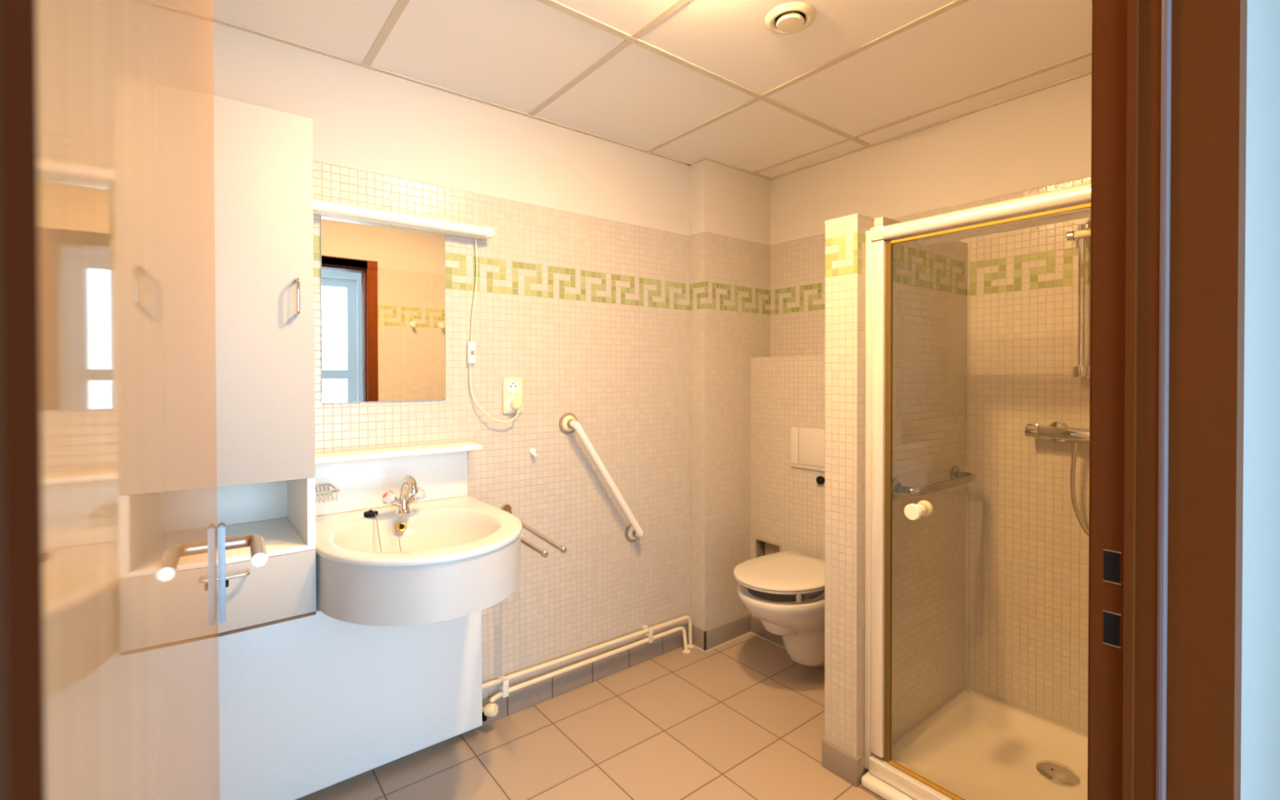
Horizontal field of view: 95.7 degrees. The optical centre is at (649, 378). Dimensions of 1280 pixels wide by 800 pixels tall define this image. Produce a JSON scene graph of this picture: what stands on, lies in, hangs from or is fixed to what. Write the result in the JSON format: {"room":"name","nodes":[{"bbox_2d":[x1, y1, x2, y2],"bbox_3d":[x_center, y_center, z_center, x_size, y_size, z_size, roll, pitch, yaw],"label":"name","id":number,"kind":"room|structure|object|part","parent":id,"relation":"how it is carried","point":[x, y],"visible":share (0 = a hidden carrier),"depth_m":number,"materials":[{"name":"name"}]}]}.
{"room":"bathroom","nodes":[
{"label":"bathroom","id":0,"kind":"room"},
{"bbox_2d":[213,22,689,700],"bbox_3d":[-0.795,0.109,2.130,2.466,2.412,0.100,-1,1,-39],"label":"wall","id":1,"kind":"structure","parent":0,"point":[582,295],"depth_m":2.34,"materials":[{"name":"tile"}]},
{"bbox_2d":[213,95,315,636],"bbox_3d":[-1.214,-0.028,1.450,0.602,1.281,0.430,-1,1,-39],"label":"upper cabinet","id":2,"kind":"object","parent":1,"relation":"attached to","point":[263,157],"visible":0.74,"depth_m":1.44,"materials":[{"name":"white laminate"}]},
{"bbox_3d":[-1.006,0.466,1.367,0.108,0.008,0.034,-1,1,-39],"label":"handle","id":3,"kind":"part","parent":2,"relation":"part of","materials":[{"name":"silver metal"}]},
{"bbox_3d":[-1.106,0.525,1.321,0.602,0.161,0.019,-1,1,-39],"label":"drawer","id":4,"kind":"part","parent":2,"relation":"part of","materials":[{"name":"white plastic"}]},
{"bbox_3d":[-0.886,-0.207,1.458,0.008,0.095,0.034,-1,1,-39],"label":"handle","id":5,"kind":"part","parent":2,"relation":"part of","materials":[{"name":"silver metal"}]},
{"bbox_2d":[217,608,497,799],"bbox_3d":[-1.071,1.000,1.780,1.263,0.561,0.085,-1,1,-39],"label":"radiator","id":6,"kind":"object","parent":1,"relation":"attached to","point":[308,704],"visible":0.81,"depth_m":1.82,"materials":[{"name":"white metal"}]},
{"bbox_2d":[320,216,445,403],"bbox_3d":[-0.896,-0.223,1.976,0.396,0.598,0.006,-1,1,-39],"label":"mirror","id":7,"kind":"object","parent":1,"relation":"attached to","point":[383,305],"visible":1,"depth_m":1.96,"materials":[{"name":"clear mirror"}]},
{"bbox_2d":[315,451,467,515],"bbox_3d":[-0.894,0.345,1.979,0.551,0.176,0.013,-1,1,-39],"label":"backsplash","id":8,"kind":"structure","parent":1,"relation":"attached to","point":[362,484],"depth_m":1.97,"materials":[{"name":"white plastic"}]},
{"bbox_2d":[315,483,339,503],"bbox_3d":[-1.021,0.352,1.776,0.106,0.039,0.143,-1,1,-39],"label":"basket","id":9,"kind":"object","parent":8,"relation":"attached to","point":[336,490],"visible":0.6,"depth_m":1.76,"materials":[{"name":"silver metal"}]},
{"bbox_2d":[315,441,482,464],"bbox_3d":[-0.854,0.246,1.941,0.566,0.020,0.121,-1,1,-39],"label":"shelf","id":10,"kind":"object","parent":1,"relation":"attached to","point":[392,452],"visible":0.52,"depth_m":1.90,"materials":[{"name":"white plastic"}]},
{"bbox_2d":[313,198,494,239],"bbox_3d":[-0.841,-0.541,1.976,0.638,0.041,0.072,-1,1,-39],"label":"tube light","id":11,"kind":"object","parent":1,"relation":"attached to","point":[321,207],"visible":0.86,"depth_m":1.95,"materials":[{"name":"beige paint"}]},
{"bbox_2d":[466,238,519,422],"bbox_3d":[-0.589,-0.182,2.192,0.196,0.698,0.027,0,1,-28],"label":"cable","id":12,"kind":"object","parent":11,"relation":"hanging from","point":[470,344],"visible":0.99,"depth_m":2.15,"materials":[{"name":"beige paint"}]},
{"bbox_2d":[466,341,475,363],"bbox_3d":[-0.664,-0.098,2.154,0.026,0.082,0.022,-1,1,-39],"label":"switch","id":13,"kind":"object","parent":12,"relation":"attached to","point":[470,344],"depth_m":2.14,"materials":[{"name":"grey plastic"}]},
{"bbox_2d":[315,495,522,626],"bbox_3d":[-0.682,0.519,1.727,0.563,0.164,0.668,-1,1,-39],"label":"basin","id":14,"kind":"object","parent":1,"relation":"attached to","point":[460,556],"visible":0.88,"depth_m":1.50,"materials":[{"name":"white ceramic"}]},
{"bbox_2d":[363,509,401,552],"bbox_3d":[-0.787,0.486,1.760,0.094,0.141,0.289,-1,1,-39],"label":"plug","id":15,"kind":"object","parent":14,"relation":"on","point":[371,513],"visible":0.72,"depth_m":1.82,"materials":[{"name":"rubber"}]},
{"bbox_2d":[382,474,426,515],"bbox_3d":[-0.786,0.370,1.867,0.121,0.130,0.108,0,1,5],"label":"tap","id":16,"kind":"object","parent":14,"relation":"on","point":[408,485],"visible":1,"depth_m":1.86,"materials":[{"name":"silver metal"}]},
{"bbox_3d":[-0.828,0.376,1.838,0.039,0.042,0.043,-1,1,-39],"label":"knob","id":17,"kind":"part","parent":16,"relation":"part of","materials":[{"name":"white plastic"}]},
{"bbox_3d":[-0.777,0.370,1.851,0.054,0.130,0.115,-1,1,-39],"label":"spout","id":18,"kind":"part","parent":16,"relation":"part of","materials":[{"name":"silver metal"}]},
{"bbox_3d":[-0.754,0.375,1.897,0.039,0.042,0.043,-1,1,-39],"label":"knob","id":19,"kind":"part","parent":16,"relation":"part of","materials":[{"name":"white plastic"}]},
{"bbox_3d":[-0.683,0.500,1.726,0.563,0.126,0.668,-1,1,-39],"label":"bowl","id":20,"kind":"part","parent":14,"relation":"part of","materials":[{"name":"white ceramic"}]},
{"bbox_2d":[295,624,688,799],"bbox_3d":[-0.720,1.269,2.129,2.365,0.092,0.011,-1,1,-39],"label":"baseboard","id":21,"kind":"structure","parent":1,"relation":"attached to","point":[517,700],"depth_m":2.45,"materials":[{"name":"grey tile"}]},
{"bbox_2d":[502,377,522,413],"bbox_3d":[-0.535,0.063,2.263,0.081,0.139,0.016,-1,1,-39],"label":"wall socket","id":22,"kind":"object","parent":1,"relation":"attached to","point":[512,386],"visible":0.88,"depth_m":2.25,"materials":[{"name":"beige plastic"}]},
{"bbox_2d":[506,396,519,411],"bbox_3d":[-0.531,0.097,2.259,0.057,0.057,0.005,-1,1,-39],"label":"outlet","id":23,"kind":"object","parent":22,"relation":"attached to","point":[508,399],"depth_m":2.25,"materials":[{"name":"white plastic"}]},
{"bbox_2d":[506,378,519,393],"bbox_3d":[-0.531,0.029,2.259,0.057,0.057,0.005,-1,1,-39],"label":"outlet","id":24,"kind":"object","parent":22,"relation":"attached to","point":[513,385],"depth_m":2.26,"materials":[{"name":"plastic"}]},
{"bbox_2d":[509,399,521,409],"bbox_3d":[-0.518,0.101,2.250,0.039,0.043,0.036,-1,1,-39],"label":"plug","id":25,"kind":"object","parent":22,"relation":"attached to","point":[515,404],"visible":1,"depth_m":2.24,"materials":[{"name":"beige plastic"}]},
{"bbox_2d":[528,448,537,457],"bbox_3d":[-0.461,0.295,2.315,0.029,0.036,0.030,-1,1,-39],"label":"wall hook","id":26,"kind":"object","parent":1,"relation":"attached to","point":[532,451],"visible":1,"depth_m":2.31,"materials":[{"name":"white plastic"}]},
{"bbox_2d":[500,503,567,557],"bbox_3d":[-0.445,0.519,2.016,0.108,0.063,0.535,0,1,-32],"label":"towel rail","id":27,"kind":"object","parent":1,"relation":"attached to","point":[506,507],"visible":0.59,"depth_m":1.90,"materials":[{"name":"silver metal"}]},
{"bbox_3d":[-0.466,0.537,1.988,0.017,0.020,0.501,0,1,-35],"label":"arm","id":28,"kind":"part","parent":27,"relation":"part of","materials":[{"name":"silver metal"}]},
{"bbox_3d":[-0.408,0.536,2.034,0.017,0.020,0.503,0,1,-33],"label":"arm","id":29,"kind":"part","parent":27,"relation":"part of","materials":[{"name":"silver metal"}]},
{"bbox_3d":[-0.324,0.540,1.786,0.020,0.020,0.016,0,1,-35],"label":"knob","id":30,"kind":"part","parent":27,"relation":"part of","materials":[{"name":"metal"}]},
{"bbox_3d":[-0.272,0.539,1.827,0.020,0.020,0.016,0,1,-33],"label":"knob","id":31,"kind":"part","parent":27,"relation":"part of","materials":[{"name":"metal"}]},
{"bbox_2d":[481,615,694,689],"bbox_3d":[-0.210,1.225,2.502,1.087,0.170,0.038,-1,1,-39],"label":"pipe","id":32,"kind":"object","parent":1,"relation":"attached to","point":[690,645],"visible":0.94,"depth_m":2.46,"materials":[{"name":"white metal"}]},
{"bbox_2d":[641,625,653,643],"bbox_3d":[-0.010,1.174,2.669,0.024,0.064,0.055,-1,1,-39],"label":"clamp","id":33,"kind":"object","parent":32,"relation":"attached to","point":[650,634],"visible":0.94,"depth_m":2.65,"materials":[{"name":"beige paint"}]},
{"bbox_2d":[489,626,690,702],"bbox_3d":[-0.209,1.248,2.485,1.003,0.126,0.047,-1,1,-37],"label":"pipe","id":34,"kind":"object","parent":1,"relation":"attached to","point":[685,651],"visible":0.96,"depth_m":2.46,"materials":[{"name":"white metal"}]},
{"bbox_2d":[497,675,508,697],"bbox_3d":[-0.563,1.179,2.225,0.024,0.064,0.055,-1,1,-39],"label":"clamp","id":35,"kind":"object","parent":34,"relation":"attached to","point":[504,686],"visible":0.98,"depth_m":2.21,"materials":[{"name":"white plastic"}]},
{"bbox_2d":[559,413,643,542],"bbox_3d":[-0.185,0.442,2.508,0.427,0.603,0.076,-1,1,-39],"label":"grab bar","id":36,"kind":"object","parent":1,"relation":"attached to","point":[568,422],"visible":1,"depth_m":2.46,"materials":[{"name":"white plastic"}]},
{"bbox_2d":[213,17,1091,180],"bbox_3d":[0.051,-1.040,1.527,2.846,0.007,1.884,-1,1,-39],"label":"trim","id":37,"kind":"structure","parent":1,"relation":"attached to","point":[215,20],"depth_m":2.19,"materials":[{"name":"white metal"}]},
{"bbox_2d":[362,0,1092,173],"bbox_3d":[0.051,-1.041,1.527,2.846,0.006,1.884,-1,1,-39],"label":"ceiling grid","id":38,"kind":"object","parent":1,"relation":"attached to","point":[401,5],"depth_m":1.92,"materials":[{"name":"white metal"}]},
{"bbox_2d":[297,633,884,799],"bbox_3d":[0.064,1.360,1.538,3.046,0.080,2.116,-1,1,-39],"label":"floor","id":39,"kind":"structure","parent":0,"point":[740,718],"depth_m":2.09,"materials":[{"name":"grey tile"}]},
{"bbox_2d":[861,688,1088,799],"bbox_3d":[1.211,1.277,1.792,0.734,0.076,0.790,-1,1,-39],"label":"shower tray","id":40,"kind":"object","parent":39,"relation":"on","point":[977,746],"visible":0.78,"depth_m":1.97,"materials":[{"name":"white ceramic"}]},
{"bbox_2d":[864,182,1091,799],"bbox_3d":[0.962,0.398,1.591,0.089,1.767,0.800,-1,1,-39],"label":"shower door frame","id":41,"kind":"structure","parent":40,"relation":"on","point":[879,243],"depth_m":1.85,"materials":[{"name":"white metal"}]},
{"bbox_3d":[0.743,0.387,1.873,0.038,1.658,0.044,-1,1,-39],"label":"post","id":42,"kind":"part","parent":41,"relation":"part of","materials":[{"name":"white metal"}]},
{"bbox_3d":[0.971,1.256,1.592,0.046,0.052,0.779,-1,1,-39],"label":"rail","id":43,"kind":"part","parent":41,"relation":"part of","materials":[{"name":"white metal"}]},
{"bbox_3d":[0.820,0.400,1.768,0.089,0.048,0.048,-1,1,-39],"label":"knob","id":44,"kind":"part","parent":41,"relation":"part of","materials":[{"name":"white plastic"}]},
{"bbox_3d":[0.983,-0.462,1.559,0.044,0.043,0.734,-1,1,-39],"label":"rail","id":45,"kind":"part","parent":41,"relation":"part of","materials":[{"name":"white metal"}]},
{"bbox_2d":[916,208,1090,247],"bbox_3d":[1.045,-0.428,1.555,0.046,0.038,0.651,-1,1,-39],"label":"shower rod","id":46,"kind":"object","parent":41,"relation":"attached to","point":[1085,213],"visible":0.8,"depth_m":1.61,"materials":[{"name":"white plastic"}]},
{"bbox_2d":[213,0,1092,177],"bbox_3d":[0.060,-1.082,1.514,3.046,0.080,2.116,-1,1,-39],"label":"ceiling","id":47,"kind":"structure","parent":0,"point":[516,55],"depth_m":1.89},
{"bbox_2d":[764,1,816,34],"bbox_3d":[0.406,-1.033,1.674,0.144,0.023,0.144,-1,1,-39],"label":"ceiling vent","id":48,"kind":"object","parent":47,"relation":"attached to","point":[788,18],"visible":1,"depth_m":1.65,"materials":[{"name":"beige paint"}]},
{"bbox_2d":[688,159,770,631],"bbox_3d":[0.387,0.099,3.010,0.481,2.412,0.209,-1,1,-39],"label":"wall pillar","id":49,"kind":"structure","parent":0,"point":[730,208],"depth_m":2.86,"materials":[{"name":"tile"}]},
{"bbox_2d":[692,613,751,650],"bbox_3d":[0.362,1.258,2.922,0.335,0.095,0.108,-1,1,-39],"label":"baseboard","id":50,"kind":"structure","parent":49,"relation":"attached to","point":[712,637],"depth_m":2.84,"materials":[{"name":"grey tile"}]},
{"bbox_2d":[750,355,825,619],"bbox_3d":[0.844,0.600,2.706,0.156,1.415,0.842,-1,1,-39],"label":"wall","id":51,"kind":"structure","parent":0,"point":[788,503],"depth_m":2.81,"materials":[{"name":"tile"}]},
{"bbox_2d":[693,631,824,666],"bbox_3d":[0.623,1.306,2.594,0.340,0.006,0.928,-1,1,-39],"label":"trim","id":52,"kind":"structure","parent":51,"relation":"attached to","point":[745,634],"depth_m":2.86,"materials":[{"name":"white plastic"}]},
{"bbox_2d":[754,537,781,557],"bbox_3d":[0.621,0.907,2.922,0.082,0.196,0.167,-1,1,-39],"label":"hatch","id":53,"kind":"object","parent":51,"relation":"attached to","point":[770,547],"visible":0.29,"depth_m":2.94,"materials":[{"name":"metal"}]},
{"bbox_2d":[733,550,824,666],"bbox_3d":[0.597,1.026,2.470,0.528,0.440,0.396,-1,1,-39],"label":"toilet","id":54,"kind":"object","parent":51,"relation":"attached to","point":[785,589],"visible":0.82,"depth_m":2.38,"materials":[{"name":"white ceramic"}]},
{"bbox_3d":[0.579,0.827,2.453,0.478,0.012,0.392,-1,1,-39],"label":"seat","id":55,"kind":"part","parent":54,"relation":"part of","materials":[{"name":"white plastic"}]},
{"bbox_3d":[0.579,0.813,2.453,0.482,0.014,0.396,-1,1,-39],"label":"lid","id":56,"kind":"part","parent":54,"relation":"part of","materials":[{"name":"white plastic"}]},
{"bbox_3d":[0.604,1.063,2.475,0.511,0.366,0.384,-1,1,-39],"label":"bowl","id":57,"kind":"part","parent":54,"relation":"part of","materials":[{"name":"white ceramic"}]},
{"bbox_2d":[751,616,824,665],"bbox_3d":[0.783,1.265,2.657,0.010,0.085,0.832,-1,1,-39],"label":"baseboard","id":58,"kind":"structure","parent":51,"relation":"attached to","point":[757,628],"depth_m":2.92,"materials":[{"name":"grey tile"}]},
{"bbox_2d":[791,426,825,471],"bbox_3d":[0.754,0.323,2.676,0.016,0.194,0.250,-1,1,-39],"label":"flush plate","id":59,"kind":"object","parent":51,"relation":"attached to","point":[807,444],"visible":0.66,"depth_m":2.69,"materials":[{"name":"white plastic"}]},
{"bbox_2d":[816,475,825,484],"bbox_3d":[0.778,0.462,2.642,0.023,0.038,0.038,-1,1,-39],"label":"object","id":60,"kind":"object","parent":51,"relation":"attached to","point":[820,480],"visible":1,"depth_m":2.63,"materials":[{"name":"rubber"}]},
{"bbox_2d":[824,213,967,776],"bbox_3d":[0.928,0.389,2.136,0.736,1.848,0.151,-1,1,-39],"label":"wall","id":61,"kind":"structure","parent":0,"point":[930,367],"depth_m":2.00,"materials":[{"name":"tile"}]},
{"bbox_2d":[822,739,862,787],"bbox_3d":[0.638,1.271,1.926,0.033,0.088,0.132,-1,1,-39],"label":"baseboard","id":62,"kind":"structure","parent":61,"relation":"attached to","point":[848,767],"depth_m":1.91,"materials":[{"name":"grey tile"}]},
{"bbox_2d":[892,465,977,498],"bbox_3d":[1.033,0.369,2.063,0.516,0.068,0.091,-1,1,-39],"label":"grab bar","id":63,"kind":"object","parent":61,"relation":"attached to","point":[957,477],"visible":1,"depth_m":1.97,"materials":[{"name":"grey metal"}]},
{"bbox_2d":[770,74,1091,734],"bbox_3d":[1.211,0.103,2.448,0.100,2.412,2.116,-1,1,-39],"label":"wall","id":64,"kind":"structure","parent":0,"point":[1028,547],"depth_m":2.18,"materials":[{"name":"tile"}]},
{"bbox_2d":[891,492,1088,746],"bbox_3d":[1.261,0.847,1.815,0.626,0.782,0.772,-1,1,-39],"label":"trim","id":65,"kind":"structure","parent":64,"relation":"attached to","point":[930,715],"depth_m":2.29,"materials":[{"name":"white plastic"}]},
{"bbox_2d":[1024,421,1089,441],"bbox_3d":[1.471,0.188,1.977,0.084,0.072,0.315,-1,1,-39],"label":"shower mixer","id":66,"kind":"object","parent":64,"relation":"attached to","point":[1058,431],"visible":0.63,"depth_m":2.01,"materials":[{"name":"silver metal"}]},
{"bbox_3d":[1.371,0.188,2.071,0.045,0.045,0.043,-1,1,-39],"label":"temperature knob","id":67,"kind":"part","parent":66,"relation":"part of","materials":[{"name":"silver metal"}]},
{"bbox_2d":[1070,440,1088,536],"bbox_3d":[1.508,0.039,1.881,0.048,1.054,0.244,-1,1,-39],"label":"shower hose","id":68,"kind":"object","parent":66,"relation":"hanging from","point":[1080,520],"visible":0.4,"depth_m":1.97,"materials":[{"name":"metal"}]},
{"bbox_2d":[1066,203,1090,378],"bbox_3d":[1.452,-0.298,1.954,0.082,0.595,0.140,0,1,42],"label":"shower riser","id":69,"kind":"object","parent":64,"relation":"attached to","point":[1082,370],"visible":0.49,"depth_m":1.96,"materials":[{"name":"silver metal"}]},
{"bbox_3d":[1.442,-0.490,1.984,0.034,0.034,0.022,-1,1,-39],"label":"slider knob","id":70,"kind":"part","parent":69,"relation":"part of","materials":[{"name":"silver metal"}]},
{"bbox_3d":[1.465,-0.301,1.964,0.021,0.580,0.021,-1,1,-39],"label":"rail","id":71,"kind":"part","parent":69,"relation":"part of","materials":[{"name":"silver metal"}]},
{"bbox_2d":[1240,0,1279,799],"bbox_3d":[0.331,0.105,0.388,3.600,2.450,0.006,-1,1,-39],"label":"wall","id":72,"kind":"structure","parent":0,"point":[1260,629],"depth_m":0.78,"materials":[{"name":"paint"}]},
{"bbox_3d":[0.720,0.120,0.786,2.946,2.412,0.126,-1,1,-39],"label":"wall","id":73,"kind":"structure","parent":0,"visible":0},
{"bbox_2d":[35,0,267,799],"bbox_3d":[-0.344,0.335,0.459,0.094,1.976,0.916,0,1,-36],"label":"door","id":74,"kind":"structure","parent":73,"relation":"in","point":[134,577],"depth_m":0.15,"materials":[{"name":"beige wood"}]},
{"bbox_3d":[-0.538,0.228,0.773,0.046,0.017,0.121,-1,1,-39],"label":"lever handle","id":75,"kind":"part","parent":74,"relation":"part of","materials":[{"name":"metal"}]},
{"bbox_2d":[0,0,1247,799],"bbox_3d":[0.245,0.305,0.407,1.042,2.050,0.140,-1,1,-39],"label":"trim","id":76,"kind":"structure","parent":73,"relation":"attached to","point":[1169,77],"depth_m":0.67,"materials":[{"name":"brown wood"}]}
]}

